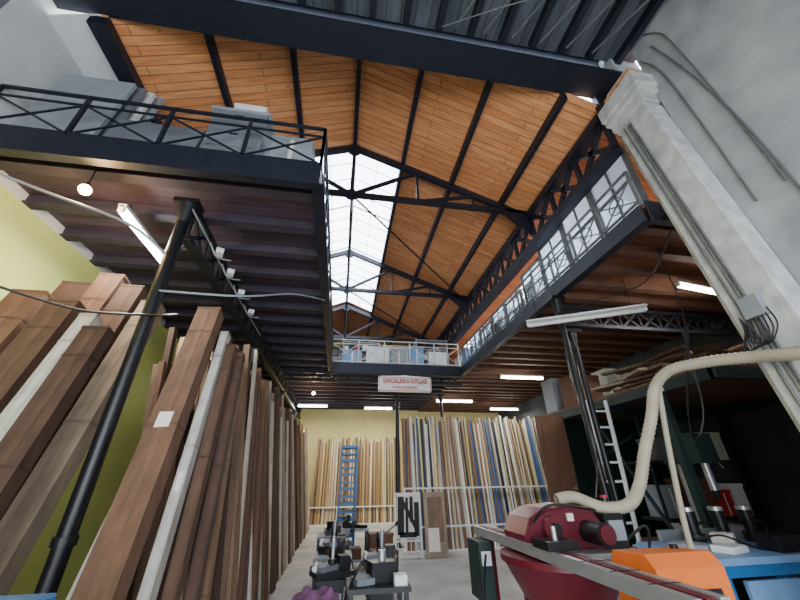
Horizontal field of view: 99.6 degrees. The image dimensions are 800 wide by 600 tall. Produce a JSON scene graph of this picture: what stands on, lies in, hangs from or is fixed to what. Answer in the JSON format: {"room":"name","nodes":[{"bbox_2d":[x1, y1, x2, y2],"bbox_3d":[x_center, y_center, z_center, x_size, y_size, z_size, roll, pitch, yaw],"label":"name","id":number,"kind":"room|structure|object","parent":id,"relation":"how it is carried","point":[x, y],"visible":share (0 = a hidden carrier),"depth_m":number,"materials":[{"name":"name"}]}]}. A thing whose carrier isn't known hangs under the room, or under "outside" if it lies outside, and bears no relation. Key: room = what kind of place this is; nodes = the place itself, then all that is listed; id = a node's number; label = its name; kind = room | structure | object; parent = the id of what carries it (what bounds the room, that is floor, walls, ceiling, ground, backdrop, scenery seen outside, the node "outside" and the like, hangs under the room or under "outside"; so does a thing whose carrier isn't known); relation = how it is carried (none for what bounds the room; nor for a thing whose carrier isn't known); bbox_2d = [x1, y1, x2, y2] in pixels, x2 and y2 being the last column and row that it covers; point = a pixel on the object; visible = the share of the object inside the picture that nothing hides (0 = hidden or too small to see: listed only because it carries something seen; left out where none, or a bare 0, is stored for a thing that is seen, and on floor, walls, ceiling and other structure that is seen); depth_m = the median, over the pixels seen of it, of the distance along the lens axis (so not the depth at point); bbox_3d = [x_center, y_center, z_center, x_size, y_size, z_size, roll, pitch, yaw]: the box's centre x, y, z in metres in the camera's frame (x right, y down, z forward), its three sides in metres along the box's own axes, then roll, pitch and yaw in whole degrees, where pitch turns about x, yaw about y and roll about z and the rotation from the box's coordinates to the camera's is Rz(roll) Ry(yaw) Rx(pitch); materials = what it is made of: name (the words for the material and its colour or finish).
{"room":"warehouse","nodes":[
{"label":"warehouse","id":0,"kind":"room"},
{"bbox_2d":[0,0,179,599],"bbox_3d":[-5.118,0.737,6.814,0.200,8.400,20.200,4,-28,-8],"label":"wall","id":1,"kind":"structure","parent":0,"point":[34,255],"depth_m":4.33,"materials":[{"name":"yellow paint"}]},
{"bbox_2d":[52,0,622,98],"bbox_3d":[-0.438,-4.193,5.031,7.880,1.470,0.420,4,-28,-8],"label":"beam","id":2,"kind":"structure","parent":1,"relation":"attached to","point":[272,22],"depth_m":4.70,"materials":[{"name":"metal"}]},
{"bbox_2d":[47,14,597,354],"bbox_3d":[-1.830,-0.580,11.390,7.870,1.730,14.500,4,-28,-8],"label":"ceiling","id":3,"kind":"structure","parent":0,"point":[175,65],"depth_m":6.34,"materials":[{"name":"orange wood"}]},
{"bbox_2d":[323,156,393,311],"bbox_3d":[-1.629,-1.523,10.896,2.170,0.510,7.730,4,-28,-8],"label":"window","id":4,"kind":"structure","parent":3,"relation":"attached to","point":[330,156],"depth_m":10.13,"materials":[{"name":"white glass"}]},
{"bbox_2d":[86,16,567,345],"bbox_3d":[-1.841,-0.606,11.402,6.630,1.543,14.500,4,-28,-8],"label":"rafters","id":5,"kind":"structure","parent":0,"point":[103,29],"depth_m":6.03,"materials":[{"name":"metal"}]},
{"bbox_2d":[344,199,462,339],"bbox_3d":[0.192,-0.791,10.784,3.706,1.515,7.829,4,-28,-8],"label":"wind bracing","id":6,"kind":"object","parent":5,"relation":"attached to","point":[357,200],"visible":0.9,"depth_m":9.15,"materials":[{"name":"metal"}]},
{"bbox_2d":[0,125,726,412],"bbox_3d":[0.390,2.083,10.388,11.900,0.330,14.490,4,-28,-8],"label":"floor","id":7,"kind":"structure","parent":0,"point":[268,215],"depth_m":5.34,"materials":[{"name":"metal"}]},
{"bbox_2d":[78,169,97,194],"bbox_3d":[-3.220,-1.235,3.508,0.110,0.355,0.110,4,-28,-8],"label":"hanging bulb","id":8,"kind":"object","parent":7,"relation":"hanging from","point":[85,189],"visible":1,"depth_m":3.43,"materials":[{"name":"glass"}]},
{"bbox_2d":[11,74,164,135],"bbox_3d":[-3.889,-2.314,4.290,0.890,1.856,0.578,4,-28,-8],"label":"panels","id":9,"kind":"object","parent":7,"relation":"on","point":[77,84],"visible":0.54,"depth_m":4.20,"materials":[{"name":"white paint"}]},
{"bbox_2d":[117,203,163,262],"bbox_3d":[-3.231,-0.806,4.344,0.080,0.230,1.200,4,-28,-8],"label":"lamp","id":10,"kind":"object","parent":7,"relation":"hanging from","point":[124,210],"visible":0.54,"depth_m":4.09,"materials":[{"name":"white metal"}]},
{"bbox_2d":[103,119,205,147],"bbox_3d":[-2.989,-1.861,4.207,1.000,1.046,0.490,4,-28,-8],"label":"panels","id":11,"kind":"object","parent":7,"relation":"on","point":[151,131],"visible":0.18,"depth_m":4.11,"materials":[{"name":"paint"}]},
{"bbox_2d":[0,172,324,316],"bbox_3d":[-2.414,-0.265,3.957,1.083,1.491,4.387,-23,-35,36],"label":"hanging cables","id":12,"kind":"object","parent":7,"relation":"hanging from","point":[1,174],"visible":1,"depth_m":3.28,"materials":[{"name":"black paint"}]},
{"bbox_2d":[0,83,326,170],"bbox_3d":[-2.634,-1.927,3.788,3.505,0.715,0.035,4,-28,-8],"label":"railing","id":13,"kind":"object","parent":7,"relation":"on","point":[83,107],"visible":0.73,"depth_m":3.81,"materials":[{"name":"metal"}]},
{"bbox_2d":[200,105,274,155],"bbox_3d":[-2.079,-1.835,4.375,0.730,1.090,0.650,4,-28,-8],"label":"filing cabinet","id":14,"kind":"object","parent":7,"relation":"on","point":[234,140],"visible":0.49,"depth_m":4.18,"materials":[{"name":"grey metal"}]},
{"bbox_2d":[234,103,267,112],"bbox_3d":[-2.064,-2.448,4.710,0.420,0.305,0.370,4,-28,-8],"label":"storage box","id":15,"kind":"object","parent":14,"relation":"on","point":[237,105],"visible":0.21,"depth_m":4.60,"materials":[{"name":"white cardboard"}]},
{"bbox_2d":[268,135,314,160],"bbox_3d":[-1.403,-1.665,4.357,0.520,0.755,0.420,4,-28,-8],"label":"storage box","id":16,"kind":"object","parent":7,"relation":"on","point":[308,149],"visible":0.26,"depth_m":4.28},
{"bbox_2d":[319,129,333,353],"bbox_3d":[-1.512,-0.106,7.255,0.035,0.715,7.405,4,-28,-8],"label":"railing","id":17,"kind":"object","parent":7,"relation":"on","point":[325,177],"visible":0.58,"depth_m":5.45,"materials":[{"name":"metal"}]},
{"bbox_2d":[342,350,361,362],"bbox_3d":[-1.536,1.898,10.815,0.620,0.505,0.320,4,-28,-8],"label":"storage box","id":18,"kind":"object","parent":7,"relation":"on","point":[354,353],"visible":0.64,"depth_m":10.72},
{"bbox_2d":[342,341,379,360],"bbox_3d":[-1.327,1.942,11.432,1.240,1.000,0.390,4,-28,-8],"label":"shelving unit","id":19,"kind":"object","parent":7,"relation":"on","point":[353,344],"visible":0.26,"depth_m":11.46,"materials":[{"name":"beige metal"}]},
{"bbox_2d":[283,370,461,385],"bbox_3d":[-0.755,2.432,10.502,5.541,0.306,0.080,4,-28,-8],"label":"girder","id":20,"kind":"object","parent":7,"relation":"attached to","point":[285,371],"visible":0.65,"depth_m":10.31,"materials":[{"name":"metal"}]},
{"bbox_2d":[366,346,388,363],"bbox_3d":[-0.747,1.883,10.968,0.720,0.655,0.320,4,-28,-8],"label":"storage box","id":21,"kind":"object","parent":7,"relation":"on","point":[379,353],"visible":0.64,"depth_m":10.87,"materials":[{"name":"white metal"}]},
{"bbox_2d":[332,338,459,365],"bbox_3d":[-0.088,1.713,10.835,4.135,0.815,0.035,4,-28,-8],"label":"railing","id":22,"kind":"object","parent":7,"relation":"on","point":[359,340],"visible":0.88,"depth_m":10.84,"materials":[{"name":"beige metal"}]},
{"bbox_2d":[389,349,406,364],"bbox_3d":[-0.064,1.973,11.103,0.520,0.605,0.420,4,-28,-8],"label":"storage box","id":23,"kind":"object","parent":7,"relation":"on","point":[396,359],"visible":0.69,"depth_m":10.96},
{"bbox_2d":[378,372,431,392],"bbox_3d":[0.150,2.467,10.198,1.620,0.620,0.048,4,-28,-8],"label":"hanging sign","id":24,"kind":"object","parent":7,"relation":"hanging from","point":[403,383],"visible":1,"depth_m":10.15,"materials":[{"name":"white paint"}]},
{"bbox_2d":[408,347,423,364],"bbox_3d":[0.536,1.944,11.171,0.470,0.705,0.320,4,-28,-8],"label":"storage box","id":25,"kind":"object","parent":7,"relation":"on","point":[414,355],"visible":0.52,"depth_m":11.08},
{"bbox_2d":[414,339,448,364],"bbox_3d":[1.090,2.011,11.840,1.140,1.200,0.390,4,-28,-8],"label":"shelving unit","id":26,"kind":"object","parent":7,"relation":"on","point":[443,347],"visible":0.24,"depth_m":11.91,"materials":[{"name":"beige metal"}]},
{"bbox_2d":[426,352,446,365],"bbox_3d":[1.227,2.056,11.239,0.620,0.555,0.320,4,-28,-8],"label":"storage box","id":27,"kind":"object","parent":7,"relation":"on","point":[439,356],"visible":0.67,"depth_m":11.15,"materials":[{"name":"white metal"}]},
{"bbox_2d":[470,319,492,356],"bbox_3d":[2.367,1.165,9.828,0.050,0.760,1.670,4,-28,-8],"label":"window","id":28,"kind":"structure","parent":7,"relation":"on","point":[478,332],"depth_m":9.85,"materials":[{"name":"glass"}]},
{"bbox_2d":[491,303,505,334],"bbox_3d":[2.572,0.574,8.717,0.050,0.760,0.820,4,-28,-8],"label":"window","id":29,"kind":"structure","parent":7,"relation":"on","point":[501,307],"depth_m":8.75,"materials":[{"name":"glass"}]},
{"bbox_2d":[505,289,524,323],"bbox_3d":[2.709,0.224,7.953,0.050,0.660,0.820,4,-28,-8],"label":"window","id":30,"kind":"structure","parent":7,"relation":"on","point":[521,292],"depth_m":7.99,"materials":[{"name":"glass"}]},
{"bbox_2d":[499,369,543,379],"bbox_3d":[3.690,2.260,10.264,1.400,0.280,0.080,4,-28,-8],"label":"lamp","id":31,"kind":"object","parent":7,"relation":"hanging from","point":[506,376],"visible":1,"depth_m":10.20,"materials":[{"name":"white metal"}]},
{"bbox_2d":[459,171,642,366],"bbox_3d":[2.587,0.184,7.837,0.035,0.645,7.435,4,-28,-8],"label":"railing","id":32,"kind":"object","parent":7,"relation":"on","point":[638,201],"visible":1,"depth_m":6.04,"materials":[{"name":"metal"}]},
{"bbox_2d":[520,147,649,303],"bbox_3d":[3.053,-1.003,6.179,0.050,1.160,3.280,4,-28,-8],"label":"window","id":33,"kind":"structure","parent":7,"relation":"on","point":[623,163],"depth_m":5.64,"materials":[{"name":"glass"}]},
{"bbox_2d":[526,278,647,327],"bbox_3d":[2.965,0.041,5.573,1.750,0.630,0.200,-10,-29,17],"label":"lamp","id":34,"kind":"object","parent":7,"relation":"hanging from","point":[638,308],"visible":1,"depth_m":5.41,"materials":[{"name":"white metal"}]},
{"bbox_2d":[563,226,704,498],"bbox_3d":[3.086,0.782,4.437,1.703,3.109,1.748,-17,-32,28],"label":"wires","id":35,"kind":"object","parent":7,"relation":"hanging from","point":[686,337],"visible":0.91,"depth_m":4.24,"materials":[{"name":"black paint"}]},
{"bbox_2d":[673,276,715,294],"bbox_3d":[5.000,-0.237,5.636,1.100,0.230,0.080,8,-29,-16],"label":"lamp","id":36,"kind":"object","parent":7,"relation":"hanging from","point":[679,283],"visible":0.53,"depth_m":5.53,"materials":[{"name":"white metal"}]},
{"bbox_2d":[333,304,436,346],"bbox_3d":[-2.210,1.103,13.810,7.602,2.090,0.090,4,-28,-8],"label":"roof truss","id":37,"kind":"object","parent":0,"point":[341,336],"depth_m":14.04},
{"bbox_2d":[284,340,498,522],"bbox_3d":[-0.782,5.856,16.594,12.300,8.400,0.200,4,-28,-8],"label":"wall","id":38,"kind":"structure","parent":0,"point":[320,423],"depth_m":16.12,"materials":[{"name":"beige paint"}]},
{"bbox_2d":[332,348,354,360],"bbox_3d":[-3.019,2.909,17.595,1.440,0.840,0.050,4,-28,-8],"label":"window","id":39,"kind":"structure","parent":38,"relation":"in","point":[337,352],"depth_m":17.60,"materials":[{"name":"glass"}]},
{"bbox_2d":[424,114,623,363],"bbox_3d":[2.014,0.804,11.402,0.200,0.840,14.490,4,-28,-8],"label":"girder","id":40,"kind":"object","parent":38,"relation":"attached to","point":[590,137],"visible":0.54,"depth_m":6.64,"materials":[{"name":"metal"}]},
{"bbox_2d":[331,249,469,314],"bbox_3d":[-1.585,-0.705,10.412,7.602,2.090,0.090,4,-28,-8],"label":"roof truss","id":41,"kind":"object","parent":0,"point":[461,302],"depth_m":10.62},
{"bbox_2d":[315,144,531,235],"bbox_3d":[-0.960,-2.514,7.014,7.602,2.090,0.090,4,-28,-8],"label":"roof truss","id":42,"kind":"object","parent":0,"point":[518,217],"depth_m":7.21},
{"bbox_2d":[268,524,620,599],"bbox_3d":[0.906,4.904,5.705,12.300,0.150,20.600,4,-28,-8],"label":"floor","id":43,"kind":"structure","parent":0,"point":[443,578],"depth_m":6.37,"materials":[{"name":"concrete"}]},
{"bbox_2d":[0,289,54,353],"bbox_3d":[-3.546,1.191,2.247,0.324,3.288,1.012,4,-28,-8],"label":"wooden board","id":44,"kind":"object","parent":43,"relation":"on","point":[16,310],"visible":0.64,"depth_m":3.15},
{"bbox_2d":[0,593,56,599],"bbox_3d":[-1.516,1.485,0.681,0.640,1.250,0.490,4,-28,-8],"label":"cabinet","id":45,"kind":"object","parent":43,"relation":"on","point":[44,596],"visible":1,"depth_m":1.19,"materials":[{"name":"metal"}]},
{"bbox_2d":[0,299,86,413],"bbox_3d":[-3.171,1.236,2.235,0.275,3.186,1.006,5,-28,-11],"label":"wooden board","id":46,"kind":"object","parent":43,"relation":"on","point":[29,348],"visible":0.79,"depth_m":2.94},
{"bbox_2d":[0,313,102,440],"bbox_3d":[-2.867,1.286,2.178,0.155,3.033,1.032,5,-28,-11],"label":"wooden board","id":47,"kind":"object","parent":43,"relation":"on","point":[21,399],"visible":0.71,"depth_m":2.76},
{"bbox_2d":[0,325,115,518],"bbox_3d":[-2.599,1.333,2.059,0.216,2.830,0.888,6,-29,-12],"label":"wooden board","id":48,"kind":"object","parent":43,"relation":"on","point":[28,436],"visible":1,"depth_m":2.49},
{"bbox_2d":[51,280,91,299],"bbox_3d":[-3.667,1.233,2.719,0.364,3.674,1.182,1,-28,-4],"label":"wooden board","id":49,"kind":"object","parent":43,"relation":"on","point":[72,290],"visible":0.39,"depth_m":3.82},
{"bbox_2d":[0,284,148,520],"bbox_3d":[-3.024,1.248,2.743,0.248,3.636,1.102,4,-28,-8],"label":"wooden board","id":50,"kind":"object","parent":43,"relation":"on","point":[127,297],"visible":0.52,"depth_m":3.65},
{"bbox_2d":[0,300,165,595],"bbox_3d":[-2.754,1.342,2.714,0.224,3.440,1.112,4,-28,-8],"label":"wooden board","id":51,"kind":"object","parent":43,"relation":"on","point":[26,518],"visible":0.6,"depth_m":2.66,"materials":[{"name":"wood"}]},
{"bbox_2d":[66,511,108,599],"bbox_3d":[-2.230,1.535,2.824,0.135,3.183,1.262,5,-29,-11],"label":"wooden board","id":52,"kind":"object","parent":43,"relation":"on","point":[85,561],"visible":0.02,"depth_m":2.34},
{"bbox_2d":[79,272,130,314],"bbox_3d":[-3.324,1.174,2.756,0.275,3.788,1.124,3,-28,-6],"label":"wooden board","id":53,"kind":"object","parent":43,"relation":"on","point":[101,291],"visible":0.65,"depth_m":3.81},
{"bbox_2d":[33,196,204,593],"bbox_3d":[-2.448,0.850,2.930,0.260,4.500,0.260,4,-28,-8],"label":"column","id":54,"kind":"structure","parent":43,"relation":"on","point":[61,545],"depth_m":2.82,"materials":[{"name":"metal"}]},
{"bbox_2d":[70,307,223,599],"bbox_3d":[-2.017,1.365,2.723,0.278,3.419,1.384,9,-29,-17],"label":"wooden board","id":55,"kind":"object","parent":43,"relation":"on","point":[108,572],"visible":1,"depth_m":2.63,"materials":[{"name":"wood"}]},
{"bbox_2d":[136,331,230,599],"bbox_3d":[-1.837,1.558,2.826,0.114,3.136,1.111,10,-30,-19],"label":"wooden board","id":56,"kind":"object","parent":43,"relation":"on","point":[150,585],"visible":0.97,"depth_m":2.79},
{"bbox_2d":[156,333,232,599],"bbox_3d":[-1.903,1.679,3.105,0.175,3.189,0.968,15,-32,-28],"label":"wooden board","id":57,"kind":"object","parent":43,"relation":"on","point":[160,592],"visible":0.16,"depth_m":2.74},
{"bbox_2d":[161,344,237,599],"bbox_3d":[-1.735,1.667,2.873,0.132,2.985,0.980,12,-31,-23],"label":"wooden board","id":58,"kind":"object","parent":43,"relation":"on","point":[174,584],"visible":1,"depth_m":2.88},
{"bbox_2d":[183,356,244,599],"bbox_3d":[-1.684,1.797,3.013,0.130,2.876,0.823,14,-31,-26],"label":"wooden board","id":59,"kind":"object","parent":43,"relation":"on","point":[196,575],"visible":0.9,"depth_m":3.02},
{"bbox_2d":[126,327,308,599],"bbox_3d":[-3.225,4.310,8.421,1.568,3.570,11.204,4,-28,-8],"label":"stack","id":60,"kind":"object","parent":43,"relation":"on","point":[265,519],"visible":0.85,"depth_m":4.78,"materials":[{"name":"wood"}]},
{"bbox_2d":[200,351,244,599],"bbox_3d":[-1.774,1.865,3.246,0.194,2.978,0.724,23,-36,-37],"label":"wooden board","id":61,"kind":"object","parent":43,"relation":"on","point":[208,578],"visible":0.36,"depth_m":3.07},
{"bbox_2d":[249,347,260,372],"bbox_3d":[-3.065,2.825,6.195,0.260,4.080,0.260,4,-28,-8],"label":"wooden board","id":62,"kind":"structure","parent":43,"relation":"on","point":[251,356],"depth_m":7.01,"materials":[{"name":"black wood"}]},
{"bbox_2d":[183,214,301,418],"bbox_3d":[-3.573,2.209,9.869,0.100,0.450,13.434,4,-28,-8],"label":"girder","id":63,"kind":"object","parent":62,"relation":"on","point":[271,365],"visible":0.84,"depth_m":5.56,"materials":[{"name":"metal"}]},
{"bbox_2d":[192,208,260,335],"bbox_3d":[-2.530,-0.063,5.421,0.220,0.173,3.801,4,-28,-8],"label":"spotlights","id":64,"kind":"object","parent":63,"relation":"attached to","point":[219,252],"visible":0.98,"depth_m":4.76,"materials":[{"name":"white metal"}]},
{"bbox_2d":[316,521,344,562],"bbox_3d":[-1.254,4.528,6.082,0.500,0.919,0.600,4,-28,-8],"label":"work table","id":65,"kind":"object","parent":43,"relation":"on","point":[327,533],"visible":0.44,"depth_m":6.07,"materials":[{"name":"black paint"}]},
{"bbox_2d":[311,536,351,599],"bbox_3d":[-0.916,3.706,4.516,0.500,0.900,0.500,4,-28,-8],"label":"work table","id":66,"kind":"object","parent":43,"relation":"on","point":[322,555],"visible":0.47,"depth_m":4.58,"materials":[{"name":"black paint"}]},
{"bbox_2d":[309,527,354,599],"bbox_3d":[-0.778,3.216,3.807,0.518,1.099,0.486,4,-28,-8],"label":"machine","id":67,"kind":"object","parent":43,"relation":"on","point":[333,573],"visible":0.92,"depth_m":3.79,"materials":[{"name":"black paint"}]},
{"bbox_2d":[318,514,349,596],"bbox_3d":[-1.054,4.021,5.321,0.496,1.099,0.460,4,-28,-8],"label":"machine","id":68,"kind":"object","parent":43,"relation":"on","point":[334,525],"visible":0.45,"depth_m":5.41,"materials":[{"name":"black paint"}]},
{"bbox_2d":[337,445,357,545],"bbox_3d":[-1.364,5.093,8.744,0.480,2.415,0.540,4,-28,-8],"label":"ladder","id":69,"kind":"object","parent":43,"relation":"on","point":[344,447],"visible":0.59,"depth_m":8.66,"materials":[{"name":"metal"}]},
{"bbox_2d":[309,437,400,526],"bbox_3d":[-1.780,7.584,14.381,3.900,3.306,0.667,4,-28,-8],"label":"wood strip","id":70,"kind":"object","parent":43,"relation":"on","point":[373,497],"visible":0.79,"depth_m":14.30,"materials":[{"name":"wood"}]},
{"bbox_2d":[341,516,368,571],"bbox_3d":[-0.970,5.028,7.015,0.600,0.902,0.500,4,-28,-8],"label":"work table","id":71,"kind":"object","parent":43,"relation":"on","point":[346,526],"visible":0.72,"depth_m":6.96,"materials":[{"name":"black paint"}]},
{"bbox_2d":[344,549,410,599],"bbox_3d":[-0.255,2.996,3.248,0.661,0.950,0.480,4,-28,-8],"label":"trolley","id":72,"kind":"object","parent":43,"relation":"on","point":[382,576],"visible":1,"depth_m":3.26,"materials":[{"name":"metal"}]},
{"bbox_2d":[362,521,398,599],"bbox_3d":[-0.252,3.506,4.371,0.499,1.099,0.470,4,-28,-8],"label":"machine","id":73,"kind":"object","parent":43,"relation":"on","point":[389,548],"visible":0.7,"depth_m":4.43,"materials":[{"name":"black paint"}]},
{"bbox_2d":[368,531,393,551],"bbox_3d":[-0.440,5.406,7.371,0.520,0.555,0.420,7,-29,-14],"label":"carton","id":74,"kind":"object","parent":43,"relation":"on","point":[372,536],"visible":0.24,"depth_m":7.29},
{"bbox_2d":[394,392,403,547],"bbox_3d":[-0.070,4.552,10.016,0.260,4.530,0.260,4,-28,-8],"label":"column","id":75,"kind":"structure","parent":43,"relation":"on","point":[396,393],"depth_m":10.00,"materials":[{"name":"metal"}]},
{"bbox_2d":[394,492,423,558],"bbox_3d":[0.195,5.272,7.932,0.635,1.303,0.180,4,-28,-8],"label":"stand","id":76,"kind":"object","parent":43,"relation":"on","point":[408,504],"visible":0.94,"depth_m":7.97,"materials":[{"name":"white metal"}]},
{"bbox_2d":[423,492,448,557],"bbox_3d":[0.844,5.283,7.991,0.520,1.299,0.189,4,-28,-8],"label":"display panel","id":77,"kind":"object","parent":43,"relation":"on","point":[436,539],"visible":1,"depth_m":7.95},
{"bbox_2d":[436,394,445,476],"bbox_3d":[1.596,5.655,12.089,0.260,4.480,0.260,4,-28,-8],"label":"column","id":78,"kind":"structure","parent":43,"relation":"on","point":[440,396],"depth_m":12.88,"materials":[{"name":"metal"}]},
{"bbox_2d":[401,415,549,554],"bbox_3d":[2.421,4.918,9.458,4.800,3.303,0.667,4,-28,-8],"label":"rack","id":79,"kind":"object","parent":43,"relation":"on","point":[509,489],"visible":0.58,"depth_m":9.54,"materials":[{"name":"white metal"}]},
{"bbox_2d":[534,415,579,505],"bbox_3d":[3.173,3.645,6.540,0.620,2.700,0.100,4,-28,-8],"label":"wood panel","id":80,"kind":"object","parent":43,"relation":"on","point":[560,475],"visible":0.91,"depth_m":6.79,"materials":[{"name":"wood"}]},
{"bbox_2d":[546,295,611,501],"bbox_3d":[2.858,1.944,5.115,0.260,4.480,0.260,4,-28,-8],"label":"column","id":81,"kind":"structure","parent":43,"relation":"on","point":[555,300],"depth_m":5.33,"materials":[{"name":"metal"}]},
{"bbox_2d":[555,305,741,337],"bbox_3d":[4.926,0.418,6.422,4.256,0.413,0.090,4,-28,-8],"label":"girder","id":82,"kind":"object","parent":81,"relation":"attached to","point":[658,314],"visible":0.77,"depth_m":6.40,"materials":[{"name":"metal"}]},
{"bbox_2d":[467,495,730,599],"bbox_3d":[1.533,2.382,2.658,1.314,1.440,2.849,4,-28,-8],"label":"machine","id":83,"kind":"object","parent":43,"relation":"on","point":[553,551],"visible":0.96,"depth_m":2.77,"materials":[{"name":"red metal"}]},
{"bbox_2d":[554,346,799,514],"bbox_3d":[2.727,1.088,2.883,0.886,1.351,2.807,22,-36,-37],"label":"hose","id":84,"kind":"object","parent":83,"relation":"on","point":[633,499],"visible":1,"depth_m":3.23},
{"bbox_2d":[567,328,632,547],"bbox_3d":[3.063,2.265,5.096,0.260,3.890,0.260,4,-28,-8],"label":"column","id":85,"kind":"structure","parent":43,"relation":"on","point":[572,333],"depth_m":5.27,"materials":[{"name":"metal"}]},
{"bbox_2d":[585,400,641,547],"bbox_3d":[3.361,2.955,5.243,0.282,2.810,0.847,-25,-36,37],"label":"ladder","id":86,"kind":"object","parent":43,"relation":"on","point":[615,444],"visible":0.32,"depth_m":5.50,"materials":[{"name":"white metal"}]},
{"bbox_2d":[545,364,782,599],"bbox_3d":[5.266,3.229,5.906,3.150,2.890,4.500,4,-28,-8],"label":"platform","id":87,"kind":"object","parent":43,"relation":"on","point":[728,389],"visible":0.37,"depth_m":6.43,"materials":[{"name":"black metal"}]},
{"bbox_2d":[540,378,563,413],"bbox_3d":[3.893,2.362,8.181,0.620,0.805,0.470,4,-28,-8],"label":"storage box","id":88,"kind":"object","parent":87,"relation":"on","point":[550,387],"visible":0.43,"depth_m":8.07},
{"bbox_2d":[557,374,602,408],"bbox_3d":[4.055,2.085,7.555,0.720,0.705,0.470,4,-28,-8],"label":"storage box","id":89,"kind":"object","parent":87,"relation":"on","point":[569,396],"visible":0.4,"depth_m":7.46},
{"bbox_2d":[591,368,627,395],"bbox_3d":[4.976,2.104,7.829,0.620,0.905,0.470,4,-28,-8],"label":"storage box","id":90,"kind":"object","parent":87,"relation":"on","point":[603,380],"visible":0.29,"depth_m":7.76,"materials":[{"name":"beige cardboard"}]},
{"bbox_2d":[635,437,662,459],"bbox_3d":[5.104,2.929,6.611,0.620,0.405,0.420,4,-28,-8],"label":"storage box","id":91,"kind":"object","parent":87,"relation":"on","point":[656,454],"visible":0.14,"depth_m":6.42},
{"bbox_2d":[644,484,684,517],"bbox_3d":[4.818,3.660,6.169,0.420,0.505,0.420,4,-28,-8],"label":"storage box","id":92,"kind":"object","parent":87,"relation":"on","point":[667,490],"visible":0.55,"depth_m":6.06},
{"bbox_2d":[591,343,757,392],"bbox_3d":[5.331,1.338,5.858,3.180,0.383,2.921,4,-28,-8],"label":"pile","id":93,"kind":"object","parent":87,"relation":"on","point":[639,376],"visible":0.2,"depth_m":5.45,"materials":[{"name":"wood"}]},
{"bbox_2d":[663,478,715,506],"bbox_3d":[5.410,3.655,6.280,0.520,0.605,0.420,4,-28,-8],"label":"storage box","id":94,"kind":"object","parent":87,"relation":"on","point":[703,482],"visible":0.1,"depth_m":6.18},
{"bbox_2d":[686,432,729,459],"bbox_3d":[6.090,2.949,6.781,0.520,0.505,0.420,4,-28,-8],"label":"storage box","id":95,"kind":"object","parent":87,"relation":"on","point":[722,454],"visible":0.17,"depth_m":6.63,"materials":[{"name":"beige metal"}]},
{"bbox_2d":[710,490,737,515],"bbox_3d":[5.905,3.775,6.307,0.320,0.405,0.420,4,-28,-8],"label":"storage box","id":96,"kind":"object","parent":87,"relation":"on","point":[726,501],"visible":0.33,"depth_m":6.13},
{"bbox_2d":[717,483,753,514],"bbox_3d":[6.249,3.753,6.382,0.270,0.505,0.420,4,-28,-8],"label":"storage box","id":97,"kind":"object","parent":87,"relation":"on","point":[738,495],"visible":0.52,"depth_m":6.26,"materials":[{"name":"white metal"}]},
{"bbox_2d":[611,544,735,599],"bbox_3d":[1.734,2.161,1.969,0.480,1.180,0.400,4,-28,-8],"label":"cover","id":98,"kind":"object","parent":43,"relation":"on","point":[698,568],"visible":0.6,"depth_m":2.07,"materials":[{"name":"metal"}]},
{"bbox_2d":[659,386,694,548],"bbox_3d":[2.760,2.048,3.174,0.273,2.444,0.093,-25,-36,38],"label":"pipe","id":99,"kind":"object","parent":43,"relation":"on","point":[679,501],"visible":0.76,"depth_m":3.36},
{"bbox_2d":[655,424,766,599],"bbox_3d":[4.441,3.016,4.904,0.800,2.350,0.720,4,-28,-8],"label":"press","id":100,"kind":"object","parent":43,"relation":"on","point":[702,451],"visible":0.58,"depth_m":4.96,"materials":[{"name":"green metal"}]},
{"bbox_2d":[636,505,799,599],"bbox_3d":[3.804,2.953,3.604,1.850,1.260,1.000,4,-28,-8],"label":"bench","id":101,"kind":"object","parent":43,"relation":"on","point":[745,551],"visible":0.85,"depth_m":3.41,"materials":[{"name":"blue metal"}]},
{"bbox_3d":[-0.741,2.955,2.825,0.450,0.640,0.500,4,-28,-8],"label":"trolley","id":102,"kind":"object","parent":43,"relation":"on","visible":0},
{"bbox_2d":[292,585,338,599],"bbox_3d":[-0.750,2.620,3.001,0.420,0.109,0.480,4,-28,-8],"label":"cloth","id":103,"kind":"object","parent":102,"relation":"on","point":[325,592],"visible":1,"depth_m":3.00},
{"bbox_2d":[279,0,663,70],"bbox_3d":[0.012,-5.074,2.472,8.300,0.520,6.000,4,-28,-8],"label":"ceiling","id":104,"kind":"structure","parent":0,"point":[605,31],"depth_m":4.72,"materials":[{"name":"grey paint"}]},
{"bbox_2d":[445,68,658,364],"bbox_3d":[4.273,0.718,11.507,4.480,0.946,15.050,4,-28,-8],"label":"wall","id":105,"kind":"structure","parent":0,"point":[603,142],"depth_m":8.66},
{"bbox_2d":[591,95,606,112],"bbox_3d":[3.362,-3.092,5.362,0.580,0.600,0.080,4,-28,-8],"label":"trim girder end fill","id":106,"kind":"object","parent":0,"point":[598,100],"depth_m":5.29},
{"bbox_2d":[498,313,799,533],"bbox_3d":[6.421,3.692,10.348,0.200,6.200,15.000,4,-28,-8],"label":"wall","id":107,"kind":"structure","parent":0,"point":[768,437],"depth_m":6.58,"materials":[{"name":"paint"}]},
{"bbox_2d":[630,0,799,285],"bbox_3d":[4.040,-1.792,1.209,0.200,7.400,5.150,4,-28,-8],"label":"wall","id":108,"kind":"structure","parent":0,"point":[748,51],"depth_m":3.55,"materials":[{"name":"grey paint"}]},
{"bbox_2d":[598,67,799,431],"bbox_3d":[3.433,-0.342,3.419,0.540,6.920,0.939,4,-28,-8],"label":"pilaster","id":109,"kind":"object","parent":108,"relation":"attached to","point":[756,268],"visible":0.76,"depth_m":3.57,"materials":[{"name":"paint"}]},
{"bbox_2d":[624,32,799,406],"bbox_3d":[3.377,-1.236,3.635,0.306,5.704,0.949,22,-35,-36],"label":"conduit","id":110,"kind":"object","parent":109,"relation":"attached to","point":[753,306],"visible":0.98,"depth_m":3.37,"materials":[{"name":"metal"}]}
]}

